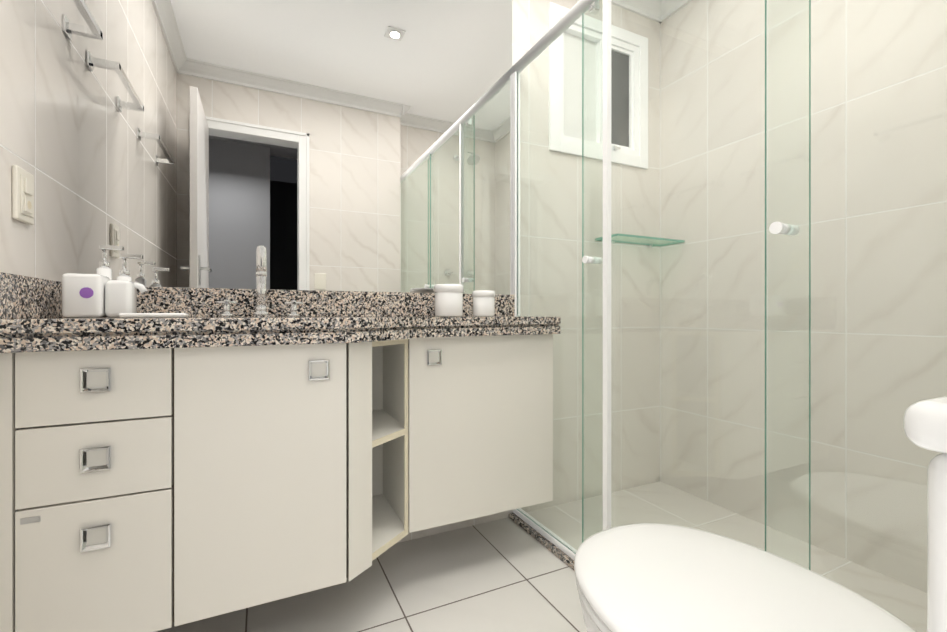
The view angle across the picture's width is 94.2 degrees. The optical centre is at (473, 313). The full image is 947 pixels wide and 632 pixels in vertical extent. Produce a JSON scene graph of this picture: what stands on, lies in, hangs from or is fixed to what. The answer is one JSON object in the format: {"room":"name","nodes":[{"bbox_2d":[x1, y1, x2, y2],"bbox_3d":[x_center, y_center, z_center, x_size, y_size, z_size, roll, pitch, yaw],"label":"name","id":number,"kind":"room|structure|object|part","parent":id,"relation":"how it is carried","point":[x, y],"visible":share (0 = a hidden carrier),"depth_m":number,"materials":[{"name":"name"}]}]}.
{"room":"bathroom","nodes":[
{"label":"bathroom","id":0,"kind":"room"},
{"bbox_2d":[0,0,77,281],"bbox_3d":[-0.837,-0.360,0.496,0.120,2.490,1.930,0,0,-26],"label":"wall","id":1,"kind":"structure","parent":0,"point":[38,95],"depth_m":1.06,"materials":[{"name":"tile"}]},
{"bbox_2d":[12,165,33,224],"bbox_3d":[-0.994,-0.261,0.976,0.016,0.116,0.080,0,0,-26],"label":"switch plate","id":2,"kind":"object","parent":1,"relation":"attached to","point":[22,195],"visible":1,"depth_m":0.96,"materials":[{"name":"white plastic"}]},
{"bbox_2d":[62,0,102,39],"bbox_3d":[-1.007,-0.780,1.075,0.078,0.044,0.354,0,0,-26],"label":"towel rail","id":3,"kind":"object","parent":1,"relation":"attached to","point":[92,30],"visible":0.98,"depth_m":1.19,"materials":[{"name":"silver metal"}]},
{"bbox_3d":[-1.107,-0.780,1.199,0.006,0.044,0.044,0,0,-26],"label":"plate","id":4,"kind":"part","parent":3,"relation":"part of","materials":[{"name":"silver metal"}]},
{"bbox_3d":[-1.072,-0.780,1.215,0.072,0.020,0.020,0,0,-26],"label":"post","id":5,"kind":"part","parent":3,"relation":"part of","materials":[{"name":"silver metal"}]},
{"bbox_2d":[156,517,586,631],"bbox_3d":[0.606,0.915,0.373,2.610,0.060,3.410,0,0,-26],"label":"floor","id":6,"kind":"structure","parent":0,"point":[508,574],"depth_m":1.38,"materials":[{"name":"tile"}]},
{"bbox_2d":[526,481,926,631],"bbox_3d":[0.995,0.883,1.311,0.852,0.004,1.820,0,0,-26],"label":"shower floor","id":7,"kind":"structure","parent":6,"relation":"on","point":[736,529],"depth_m":1.81,"materials":[{"name":"tile"}]},
{"bbox_2d":[509,0,946,631],"bbox_3d":[0.579,-0.101,1.109,0.071,1.970,1.819,0,0,-26],"label":"enclosure","id":8,"kind":"object","parent":6,"relation":"on","point":[557,546],"visible":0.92,"depth_m":1.13,"materials":[{"name":"clear glass"}]},
{"bbox_3d":[0.526,0.876,1.156,0.014,0.018,1.688,0,0,-26],"label":"sill","id":9,"kind":"part","parent":8,"relation":"part of","materials":[{"name":"stone"}]},
{"bbox_3d":[0.586,0.876,1.113,0.055,0.018,1.818,0,0,-26],"label":"sill","id":10,"kind":"part","parent":8,"relation":"part of","materials":[{"name":"stone"}]},
{"bbox_3d":[0.420,-0.181,1.493,0.024,0.022,0.022,0,0,-26],"label":"knob","id":11,"kind":"part","parent":8,"relation":"part of","materials":[{"name":"white metal"}]},
{"bbox_3d":[0.683,-0.181,0.949,0.024,0.022,0.022,0,0,-26],"label":"knob","id":12,"kind":"part","parent":8,"relation":"part of","materials":[{"name":"white metal"}]},
{"bbox_2d":[574,396,946,631],"bbox_3d":[0.440,0.475,0.588,0.410,0.821,0.722,0,0,-26],"label":"toilet","id":13,"kind":"object","parent":6,"relation":"on","point":[647,577],"visible":1,"depth_m":0.67,"materials":[{"name":"white ceramic"}]},
{"bbox_3d":[0.409,0.683,0.653,0.400,0.405,0.566,0,0,-26],"label":"bowl","id":14,"kind":"part","parent":13,"relation":"part of","materials":[{"name":"white ceramic"}]},
{"bbox_3d":[0.392,0.469,0.688,0.406,0.018,0.493,0,0,-26],"label":"seat","id":15,"kind":"part","parent":13,"relation":"part of","materials":[{"name":"white plastic"}]},
{"bbox_3d":[0.392,0.445,0.687,0.410,0.028,0.502,0,0,-26],"label":"lid","id":16,"kind":"part","parent":13,"relation":"part of","materials":[{"name":"white plastic"}]},
{"bbox_3d":[0.554,0.090,0.352,0.360,0.040,0.199,0,0,-26],"label":"tank lid","id":17,"kind":"part","parent":13,"relation":"part of","materials":[{"name":"white ceramic"}]},
{"bbox_3d":[0.556,0.295,0.348,0.344,0.369,0.185,0,0,-26],"label":"tank","id":18,"kind":"part","parent":13,"relation":"part of","materials":[{"name":"white ceramic"}]},
{"bbox_2d":[178,0,659,542],"bbox_3d":[-0.111,-0.360,1.853,2.370,2.490,0.120,0,0,-26],"label":"wall","id":19,"kind":"structure","parent":0,"point":[615,294],"depth_m":2.10,"materials":[{"name":"tile"}]},
{"bbox_2d":[0,340,552,631],"bbox_3d":[-0.387,0.384,1.377,1.454,0.620,0.496,0,0,-26],"label":"bathroom vanity","id":20,"kind":"object","parent":19,"relation":"attached to","point":[204,460],"depth_m":1.03,"materials":[{"name":"white wood"}]},
{"bbox_3d":[-0.788,0.542,0.926,0.256,0.306,0.017,0,0,-26],"label":"drawer","id":21,"kind":"part","parent":20,"relation":"part of","materials":[{"name":"white wood"}]},
{"bbox_3d":[-0.788,0.307,0.926,0.256,0.156,0.017,0,0,-26],"label":"drawer","id":22,"kind":"part","parent":20,"relation":"part of","materials":[{"name":"white wood"}]},
{"bbox_3d":[-0.788,0.150,0.926,0.256,0.150,0.017,0,0,-26],"label":"drawer","id":23,"kind":"part","parent":20,"relation":"part of","materials":[{"name":"white wood"}]},
{"bbox_3d":[-0.784,0.464,0.914,0.049,0.049,0.008,0,0,-26],"label":"pull frame","id":24,"kind":"part","parent":20,"relation":"part of","materials":[{"name":"silver metal"}]},
{"bbox_3d":[-0.784,0.301,0.914,0.049,0.049,0.008,0,0,-26],"label":"pull frame","id":25,"kind":"part","parent":20,"relation":"part of","materials":[{"name":"silver metal"}]},
{"bbox_3d":[-0.784,0.137,0.914,0.049,0.049,0.008,0,0,-26],"label":"pull frame","id":26,"kind":"part","parent":20,"relation":"part of","materials":[{"name":"silver metal"}]},
{"bbox_3d":[-0.786,0.464,0.917,0.032,0.032,0.001,0,0,-26],"label":"pull plate","id":27,"kind":"part","parent":20,"relation":"part of","materials":[{"name":"white metal"}]},
{"bbox_3d":[-0.786,0.301,0.917,0.032,0.032,0.001,0,0,-26],"label":"pull plate","id":28,"kind":"part","parent":20,"relation":"part of","materials":[{"name":"white metal"}]},
{"bbox_3d":[-0.786,0.137,0.917,0.032,0.032,0.001,0,0,-26],"label":"pull plate","id":29,"kind":"part","parent":20,"relation":"part of","materials":[{"name":"white metal"}]},
{"bbox_3d":[-0.500,0.385,1.066,0.373,0.620,0.017,0,0,-26],"label":"door","id":30,"kind":"part","parent":20,"relation":"part of","materials":[{"name":"white wood"}]},
{"bbox_2d":[0,320,559,355],"bbox_3d":[-0.377,0.056,1.370,1.467,0.035,0.518,0,0,-26],"label":"countertop","id":31,"kind":"structure","parent":20,"relation":"on","point":[85,337],"depth_m":1.01,"materials":[{"name":"stone"}]},
{"bbox_2d":[62,273,109,317],"bbox_3d":[-0.947,-0.043,1.078,0.074,0.105,0.083,0,0,-26],"label":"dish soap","id":32,"kind":"object","parent":31,"relation":"on","point":[75,304],"visible":0.85,"depth_m":1.04,"materials":[{"name":"white plastic"}]},
{"bbox_2d":[79,287,93,297],"bbox_3d":[-0.918,-0.050,1.045,0.026,0.026,0.001,0,0,-26],"label":"label","id":33,"kind":"object","parent":32,"relation":"attached to","point":[85,292],"visible":1,"depth_m":1.04,"materials":[{"name":"purple paper"}]},
{"bbox_2d":[96,268,111,279],"bbox_3d":[-0.965,-0.054,1.151,0.032,0.127,0.032,0,0,-26],"label":"pump","id":34,"kind":"object","parent":32,"relation":"attached to","point":[107,272],"visible":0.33,"depth_m":1.14,"materials":[{"name":"white plastic"}]},
{"bbox_2d":[99,261,109,268],"bbox_3d":[-0.965,-0.127,1.151,0.022,0.018,0.022,0,0,-26],"label":"pump","id":35,"kind":"object","parent":34,"relation":"attached to","point":[103,264],"visible":0.88,"depth_m":1.14,"materials":[{"name":"silver metal"}]},
{"bbox_2d":[102,249,105,261],"bbox_3d":[-0.965,-0.152,1.151,0.009,0.032,0.009,0,0,-26],"label":"stem","id":36,"kind":"object","parent":35,"relation":"attached to","point":[103,254],"visible":1,"depth_m":1.15,"materials":[{"name":"silver metal"}]},
{"bbox_2d":[99,245,123,250],"bbox_3d":[-0.951,-0.173,1.157,0.049,0.011,0.016,0,0,-26],"label":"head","id":37,"kind":"object","parent":36,"relation":"attached to","point":[111,247],"visible":1,"depth_m":1.15},
{"bbox_2d":[105,280,136,316],"bbox_3d":[-0.891,-0.037,1.114,0.054,0.093,0.068,0,0,-26],"label":"dish soap","id":38,"kind":"object","parent":31,"relation":"on","point":[120,296],"visible":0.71,"depth_m":1.09,"materials":[{"name":"white plastic"}]},
{"bbox_2d":[117,276,131,280],"bbox_3d":[-0.927,-0.044,1.169,0.032,0.107,0.032,0,0,-26],"label":"pump","id":39,"kind":"object","parent":38,"relation":"attached to","point":[124,278],"visible":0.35,"depth_m":1.16,"materials":[{"name":"white plastic"}]},
{"bbox_2d":[119,270,129,276],"bbox_3d":[-0.927,-0.107,1.169,0.022,0.018,0.022,0,0,-26],"label":"pump","id":40,"kind":"object","parent":39,"relation":"attached to","point":[124,273],"visible":0.92,"depth_m":1.16,"materials":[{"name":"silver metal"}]},
{"bbox_2d":[122,258,125,269],"bbox_3d":[-0.927,-0.132,1.169,0.009,0.032,0.009,0,0,-26],"label":"stem","id":41,"kind":"object","parent":40,"relation":"attached to","point":[123,263],"visible":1,"depth_m":1.17,"materials":[{"name":"silver metal"}]},
{"bbox_2d":[119,254,142,258],"bbox_3d":[-0.913,-0.153,1.176,0.049,0.011,0.016,0,0,-26],"label":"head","id":42,"kind":"object","parent":41,"relation":"attached to","point":[134,256],"visible":1,"depth_m":1.17},
{"bbox_2d":[134,282,147,293],"bbox_3d":[-0.858,-0.067,1.134,0.032,0.030,0.016,0,0,-26],"label":"spout","id":43,"kind":"object","parent":38,"relation":"attached to","point":[141,287],"visible":0.96,"depth_m":1.13,"materials":[{"name":"white plastic"}]},
{"bbox_2d":[119,313,189,317],"bbox_3d":[-0.771,0.004,1.070,0.130,0.011,0.085,0,0,-26],"label":"soap dish","id":44,"kind":"object","parent":31,"relation":"on","point":[152,315],"visible":1,"depth_m":1.03,"materials":[{"name":"white ceramic"}]},
{"bbox_2d":[217,245,302,316],"bbox_3d":[-0.652,-0.101,1.353,0.244,0.219,0.132,0,0,-26],"label":"faucet","id":45,"kind":"object","parent":31,"relation":"on","point":[261,272],"visible":1,"depth_m":1.37,"materials":[{"name":"silver metal"}]},
{"bbox_3d":[-0.755,-0.013,1.347,0.020,0.028,0.020,0,0,-26],"label":"handle stem","id":46,"kind":"part","parent":45,"relation":"part of","materials":[{"name":"silver metal"}]},
{"bbox_3d":[-0.650,-0.111,1.348,0.028,0.199,0.118,0,0,-26],"label":"spout","id":47,"kind":"part","parent":45,"relation":"part of","materials":[{"name":"silver metal"}]},
{"bbox_3d":[-0.584,-0.013,1.430,0.020,0.028,0.020,0,0,-26],"label":"handle stem","id":48,"kind":"part","parent":45,"relation":"part of","materials":[{"name":"silver metal"}]},
{"bbox_2d":[434,284,463,315],"bbox_3d":[-0.091,-0.051,1.629,0.110,0.119,0.110,0,0,-26],"label":"jar","id":49,"kind":"object","parent":31,"relation":"on","point":[448,299],"visible":1,"depth_m":1.58,"materials":[{"name":"white ceramic"}]},
{"bbox_2d":[472,290,494,315],"bbox_3d":[0.039,-0.041,1.692,0.089,0.099,0.089,0,0,-26],"label":"jar","id":50,"kind":"object","parent":31,"relation":"on","point":[483,302],"visible":1,"depth_m":1.66,"materials":[{"name":"white ceramic"}]},
{"bbox_3d":[-0.390,0.141,1.109,0.032,0.032,0.001,0,0,-26],"label":"pull plate","id":51,"kind":"part","parent":20,"relation":"part of","materials":[{"name":"white metal"}]},
{"bbox_3d":[-0.388,0.141,1.105,0.049,0.049,0.008,0,0,-26],"label":"pull frame","id":52,"kind":"part","parent":20,"relation":"part of","materials":[{"name":"silver metal"}]},
{"bbox_3d":[-0.305,0.385,1.186,0.071,0.620,0.063,0,0,-26],"label":"filler panel","id":53,"kind":"part","parent":20,"relation":"part of","materials":[{"name":"white wood"}]},
{"bbox_2d":[372,409,403,440],"bbox_3d":[-0.321,0.368,1.448,0.150,0.018,0.424,0,0,-26],"label":"niche shelf","id":54,"kind":"object","parent":20,"relation":"attached to","point":[386,425],"depth_m":1.41,"materials":[{"name":"white wood"}]},
{"bbox_3d":[-0.251,0.084,1.307,0.127,0.018,0.096,0,0,-26],"label":"niche rail","id":55,"kind":"part","parent":20,"relation":"part of","materials":[{"name":"beige wood"}]},
{"bbox_3d":[-0.251,0.368,1.307,0.127,0.018,0.096,0,0,-26],"label":"niche rail","id":56,"kind":"part","parent":20,"relation":"part of","materials":[{"name":"beige wood"}]},
{"bbox_3d":[-0.251,0.686,1.307,0.127,0.018,0.096,0,0,-26],"label":"niche rail","id":57,"kind":"part","parent":20,"relation":"part of","materials":[{"name":"beige wood"}]},
{"bbox_3d":[-0.128,0.141,1.430,0.032,0.032,0.001,0,0,-26],"label":"pull plate","id":58,"kind":"part","parent":20,"relation":"part of","materials":[{"name":"white metal"}]},
{"bbox_3d":[-0.127,0.141,1.426,0.049,0.049,0.008,0,0,-26],"label":"pull frame","id":59,"kind":"part","parent":20,"relation":"part of","materials":[{"name":"silver metal"}]},
{"bbox_3d":[0.041,0.385,1.522,0.550,0.620,0.017,0,0,-26],"label":"door","id":60,"kind":"part","parent":20,"relation":"part of","materials":[{"name":"white wood"}]},
{"bbox_2d":[78,0,511,294],"bbox_3d":[-0.491,-0.779,1.598,1.462,1.392,0.006,0,0,-26],"label":"mirror glass","id":61,"kind":"object","parent":19,"relation":"attached to","point":[343,145],"visible":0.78,"depth_m":1.54,"materials":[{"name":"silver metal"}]},
{"bbox_2d":[549,2,647,168],"bbox_3d":[0.599,-1.080,2.176,0.610,0.670,0.127,0,0,-26],"label":"window unit","id":62,"kind":"structure","parent":19,"relation":"in","point":[557,12],"depth_m":2.15,"materials":[{"name":"white metal"}]},
{"bbox_3d":[0.370,-1.080,2.012,0.055,0.670,0.012,0,0,-26],"label":"casing","id":63,"kind":"part","parent":62,"relation":"part of","materials":[{"name":"white metal"}]},
{"bbox_3d":[0.392,-1.080,2.062,0.028,0.560,0.060,0,0,-26],"label":"frame","id":64,"kind":"part","parent":62,"relation":"part of","materials":[{"name":"white metal"}]},
{"bbox_3d":[0.504,-1.080,2.119,0.223,0.504,0.005,0,0,-26],"label":"pane","id":65,"kind":"part","parent":62,"relation":"part of","materials":[{"name":"white"}]},
{"bbox_3d":[0.605,-0.814,2.165,0.444,0.028,0.060,0,0,-26],"label":"frame","id":66,"kind":"part","parent":62,"relation":"part of","materials":[{"name":"white metal"}]},
{"bbox_3d":[0.620,-0.773,2.133,0.500,0.055,0.012,0,0,-26],"label":"casing","id":67,"kind":"part","parent":62,"relation":"part of","materials":[{"name":"white metal"}]},
{"bbox_3d":[0.605,-1.346,2.165,0.444,0.028,0.060,0,0,-26],"label":"frame","id":68,"kind":"part","parent":62,"relation":"part of","materials":[{"name":"white metal"}]},
{"bbox_3d":[0.620,-1.388,2.132,0.500,0.055,0.012,0,0,-26],"label":"casing","id":69,"kind":"part","parent":62,"relation":"part of","materials":[{"name":"white metal"}]},
{"bbox_3d":[0.717,-1.325,2.214,0.167,0.016,0.030,0,0,-26],"label":"sash","id":70,"kind":"part","parent":62,"relation":"part of","materials":[{"name":"white metal"}]},
{"bbox_3d":[0.717,-0.837,2.214,0.167,0.016,0.030,0,0,-26],"label":"sash","id":71,"kind":"part","parent":62,"relation":"part of","materials":[{"name":"white metal"}]},
{"bbox_3d":[0.799,-1.081,2.254,0.016,0.504,0.030,0,0,-26],"label":"sash","id":72,"kind":"part","parent":62,"relation":"part of","materials":[{"name":"white metal"}]},
{"bbox_3d":[0.817,-1.081,2.268,0.028,0.560,0.060,0,0,-26],"label":"frame","id":73,"kind":"part","parent":62,"relation":"part of","materials":[{"name":"white metal"}]},
{"bbox_3d":[0.870,-1.081,2.253,0.055,0.670,0.012,0,0,-26],"label":"casing","id":74,"kind":"part","parent":62,"relation":"part of","materials":[{"name":"white metal"}]},
{"bbox_2d":[611,0,660,22],"bbox_3d":[-0.071,-1.566,1.770,2.370,0.078,0.062,0,0,-26],"label":"crown molding","id":75,"kind":"structure","parent":19,"relation":"attached to","point":[648,11],"depth_m":2.23,"materials":[{"name":"white paint"}]},
{"bbox_2d":[595,233,684,247],"bbox_3d":[0.816,-0.352,2.151,0.438,0.023,0.149,0,0,-26],"label":"glass shelf","id":76,"kind":"object","parent":19,"relation":"attached to","point":[644,237],"depth_m":2.15,"materials":[{"name":"teal glass"}]},
{"bbox_2d":[660,0,946,591],"bbox_3d":[1.432,-0.360,1.522,0.120,2.490,2.060,0,0,-26],"label":"wall","id":77,"kind":"structure","parent":0,"point":[829,68],"depth_m":1.68,"materials":[{"name":"tile"}]},
{"bbox_2d":[661,0,691,21],"bbox_3d":[1.350,-1.566,1.482,0.062,0.078,1.820,0,0,-26],"label":"crown molding","id":78,"kind":"structure","parent":77,"relation":"attached to","point":[665,11],"depth_m":2.23,"materials":[{"name":"white paint"}]}
]}

